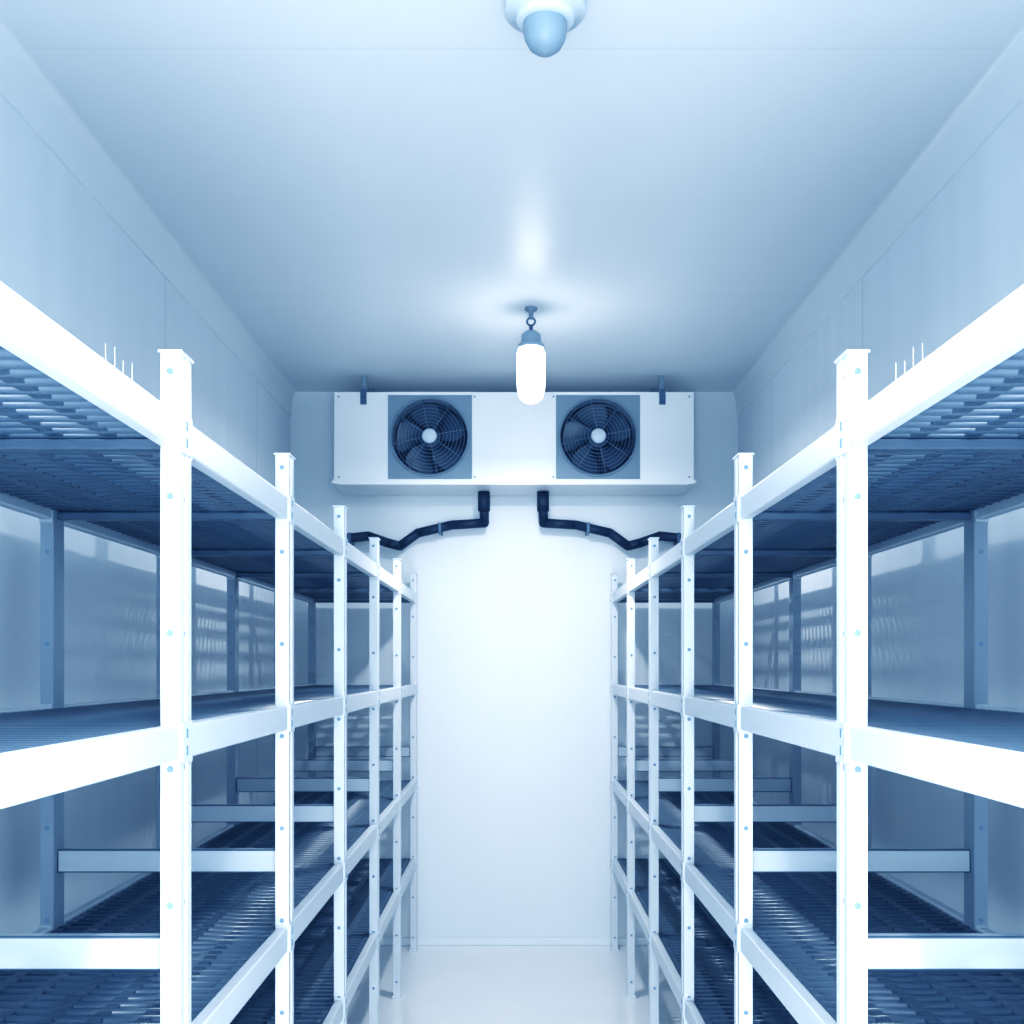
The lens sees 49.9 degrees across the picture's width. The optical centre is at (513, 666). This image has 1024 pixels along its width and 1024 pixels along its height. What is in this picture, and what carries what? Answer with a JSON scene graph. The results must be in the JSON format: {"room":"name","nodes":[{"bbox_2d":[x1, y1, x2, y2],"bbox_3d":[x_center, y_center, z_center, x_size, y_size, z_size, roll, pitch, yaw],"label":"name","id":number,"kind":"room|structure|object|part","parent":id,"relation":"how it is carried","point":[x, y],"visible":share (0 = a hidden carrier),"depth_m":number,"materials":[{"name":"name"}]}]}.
{"room":"walk-in cold room","nodes":[
{"label":"walk-in cold room","id":0,"kind":"room"},
{"bbox_2d":[0,95,289,932],"bbox_3d":[-1.070,0.007,1.730,0.080,2.544,6.660,0,0,0],"label":"wall","id":1,"kind":"structure","parent":0,"point":[61,252],"depth_m":2.77,"materials":[{"name":"white metal"}]},
{"bbox_2d":[0,17,295,416],"bbox_3d":[-1.015,-1.206,1.730,0.030,0.118,6.660,0,0,0],"label":"trim","id":2,"kind":"structure","parent":1,"relation":"attached to","point":[24,86],"depth_m":2.83,"materials":[{"name":"white metal"}]},
{"bbox_2d":[0,0,1023,391],"bbox_3d":[0.000,-1.305,1.730,2.220,0.080,6.820,0,0,0],"label":"ceiling","id":3,"kind":"structure","parent":0,"point":[383,191],"depth_m":2.71,"materials":[{"name":"paint"}]},
{"bbox_2d":[332,375,695,495],"bbox_3d":[0.000,-1.026,4.882,1.570,0.479,0.336,0,0,0],"label":"cooler","id":4,"kind":"object","parent":3,"relation":"attached to","point":[386,443],"visible":1,"depth_m":4.75,"materials":[{"name":"paint"}]},
{"bbox_2d":[347,491,489,550],"bbox_3d":[-0.554,-0.655,4.981,0.894,0.258,0.156,0,0,0],"label":"drain pipe","id":5,"kind":"object","parent":4,"relation":"attached to","point":[483,496],"visible":0.8,"depth_m":4.95,"materials":[{"name":"rubber"}]},
{"bbox_3d":[-0.363,-0.993,4.794,0.362,0.362,0.112,0,0,0],"label":"fan plate","id":6,"kind":"part","parent":4,"relation":"part of","materials":[{"name":"grey metal"}]},
{"bbox_2d":[332,480,695,495],"bbox_3d":[0.000,-0.796,4.894,1.570,0.020,0.312,0,0,0],"label":"drip tray","id":7,"kind":"object","parent":4,"relation":"on","point":[347,487],"depth_m":4.82,"materials":[{"name":"paint"}]},
{"bbox_3d":[0.363,-0.993,4.794,0.362,0.362,0.112,0,0,0],"label":"fan plate","id":8,"kind":"part","parent":4,"relation":"part of","materials":[{"name":"metal"}]},
{"bbox_2d":[537,491,680,550],"bbox_3d":[0.552,-0.655,4.981,0.898,0.258,0.156,0,0,0],"label":"drain pipe","id":9,"kind":"object","parent":4,"relation":"attached to","point":[542,496],"visible":0.78,"depth_m":4.95,"materials":[{"name":"rubber"}]},
{"bbox_2d":[517,306,544,403],"bbox_3d":[0.060,-1.097,3.876,0.100,0.336,0.100,0,0,0],"label":"ceiling lamp","id":10,"kind":"object","parent":3,"relation":"attached to","point":[530,354],"visible":1,"depth_m":3.84,"materials":[{"name":"glass"}]},
{"bbox_2d":[517,345,544,403],"bbox_3d":[0.060,-1.026,3.876,0.100,0.194,0.100,0,0,0],"label":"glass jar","id":11,"kind":"object","parent":10,"relation":"on","point":[530,358],"depth_m":3.84,"materials":[{"name":"white glass"}]},
{"bbox_2d":[504,0,585,57],"bbox_3d":[0.058,-1.204,2.049,0.152,0.123,0.154,0,0,0],"label":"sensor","id":12,"kind":"object","parent":3,"relation":"attached to","point":[544,24],"depth_m":2.02,"materials":[{"name":"white plastic"}]},
{"bbox_2d":[290,392,737,937],"bbox_3d":[0.000,0.007,5.100,2.220,2.544,0.080,0,0,0],"label":"wall","id":13,"kind":"structure","parent":0,"point":[514,612],"depth_m":5.06,"materials":[{"name":"white metal"}]},
{"bbox_2d":[380,938,647,945],"bbox_3d":[0.000,1.262,5.054,2.000,0.035,0.012,0,0,0],"label":"baseboard","id":14,"kind":"structure","parent":13,"relation":"attached to","point":[384,941],"depth_m":5.05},
{"bbox_2d":[347,946,680,1023],"bbox_3d":[0.000,1.319,1.730,2.220,0.080,6.820,0,0,0],"label":"floor","id":15,"kind":"structure","parent":0,"point":[440,984],"depth_m":4.42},
{"bbox_2d":[0,281,417,1023],"bbox_3d":[-0.682,0.430,2.871,0.493,1.697,4.248,0,0,0],"label":"shelving rack","id":16,"kind":"object","parent":15,"relation":"on","point":[276,915],"visible":1,"depth_m":2.15,"materials":[{"name":"metal"}]},
{"bbox_3d":[-0.911,0.430,2.173,0.036,1.697,0.060,0,0,0],"label":"post","id":17,"kind":"part","parent":16,"relation":"part of","materials":[{"name":"metal"}]},
{"bbox_3d":[-0.911,0.430,2.871,0.036,1.697,0.060,0,0,0],"label":"post","id":18,"kind":"part","parent":16,"relation":"part of","materials":[{"name":"white metal"}]},
{"bbox_3d":[-0.454,0.430,1.475,0.036,1.697,0.060,0,0,0],"label":"post","id":19,"kind":"part","parent":16,"relation":"part of","materials":[{"name":"white metal"}]},
{"bbox_3d":[-0.911,0.430,3.569,0.036,1.697,0.060,0,0,0],"label":"post","id":20,"kind":"part","parent":16,"relation":"part of","materials":[{"name":"white metal"}]},
{"bbox_3d":[-0.911,0.430,4.267,0.036,1.697,0.060,0,0,0],"label":"post","id":21,"kind":"part","parent":16,"relation":"part of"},
{"bbox_3d":[-0.454,0.430,2.173,0.036,1.697,0.060,0,0,0],"label":"post","id":22,"kind":"part","parent":16,"relation":"part of","materials":[{"name":"white metal"}]},
{"bbox_3d":[-0.911,0.430,4.965,0.036,1.697,0.060,0,0,0],"label":"post","id":23,"kind":"part","parent":16,"relation":"part of","materials":[{"name":"white metal"}]},
{"bbox_3d":[-0.454,0.430,2.871,0.036,1.697,0.060,0,0,0],"label":"post","id":24,"kind":"part","parent":16,"relation":"part of","materials":[{"name":"white metal"}]},
{"bbox_3d":[-0.454,0.430,3.569,0.036,1.697,0.060,0,0,0],"label":"post","id":25,"kind":"part","parent":16,"relation":"part of","materials":[{"name":"white metal"}]},
{"bbox_3d":[-0.454,0.430,4.267,0.036,1.697,0.060,0,0,0],"label":"post","id":26,"kind":"part","parent":16,"relation":"part of","materials":[{"name":"white metal"}]},
{"bbox_3d":[-0.454,0.430,4.965,0.036,1.697,0.060,0,0,0],"label":"post","id":27,"kind":"part","parent":16,"relation":"part of","materials":[{"name":"white metal"}]},
{"bbox_2d":[610,284,1023,1023],"bbox_3d":[0.682,0.430,2.871,0.493,1.697,4.248,0,0,0],"label":"shelving rack","id":28,"kind":"object","parent":15,"relation":"on","point":[749,915],"visible":1,"depth_m":2.15,"materials":[{"name":"metal"}]},
{"bbox_3d":[0.454,0.430,4.965,0.036,1.697,0.060,0,0,0],"label":"post","id":29,"kind":"part","parent":28,"relation":"part of","materials":[{"name":"white metal"}]},
{"bbox_3d":[0.454,0.430,4.267,0.036,1.697,0.060,0,0,0],"label":"post","id":30,"kind":"part","parent":28,"relation":"part of","materials":[{"name":"white metal"}]},
{"bbox_3d":[0.454,0.430,3.569,0.036,1.697,0.060,0,0,0],"label":"post","id":31,"kind":"part","parent":28,"relation":"part of","materials":[{"name":"white metal"}]},
{"bbox_3d":[0.454,0.430,2.871,0.036,1.697,0.060,0,0,0],"label":"post","id":32,"kind":"part","parent":28,"relation":"part of","materials":[{"name":"white metal"}]},
{"bbox_3d":[0.911,0.430,4.965,0.036,1.697,0.060,0,0,0],"label":"post","id":33,"kind":"part","parent":28,"relation":"part of","materials":[{"name":"white metal"}]},
{"bbox_3d":[0.454,0.430,2.173,0.036,1.697,0.060,0,0,0],"label":"post","id":34,"kind":"part","parent":28,"relation":"part of","materials":[{"name":"white metal"}]},
{"bbox_3d":[0.911,0.430,4.267,0.036,1.697,0.060,0,0,0],"label":"post","id":35,"kind":"part","parent":28,"relation":"part of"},
{"bbox_3d":[0.911,0.430,3.569,0.036,1.697,0.060,0,0,0],"label":"post","id":36,"kind":"part","parent":28,"relation":"part of","materials":[{"name":"white metal"}]},
{"bbox_3d":[0.454,0.430,1.475,0.036,1.697,0.060,0,0,0],"label":"post","id":37,"kind":"part","parent":28,"relation":"part of","materials":[{"name":"white metal"}]},
{"bbox_3d":[0.911,0.430,2.871,0.036,1.697,0.060,0,0,0],"label":"post","id":38,"kind":"part","parent":28,"relation":"part of","materials":[{"name":"white metal"}]},
{"bbox_3d":[0.911,0.430,2.173,0.036,1.697,0.060,0,0,0],"label":"post","id":39,"kind":"part","parent":28,"relation":"part of","materials":[{"name":"white metal"}]},
{"bbox_2d":[738,100,1023,932],"bbox_3d":[1.070,0.007,1.730,0.080,2.544,6.660,0,0,0],"label":"wall","id":40,"kind":"structure","parent":0,"point":[963,254],"depth_m":2.77,"materials":[{"name":"white metal"}]},
{"bbox_2d":[732,22,1023,416],"bbox_3d":[1.015,-1.206,1.730,0.030,0.118,6.660,0,0,0],"label":"trim","id":41,"kind":"structure","parent":40,"relation":"attached to","point":[997,93],"depth_m":2.85,"materials":[{"name":"white metal"}]}
]}

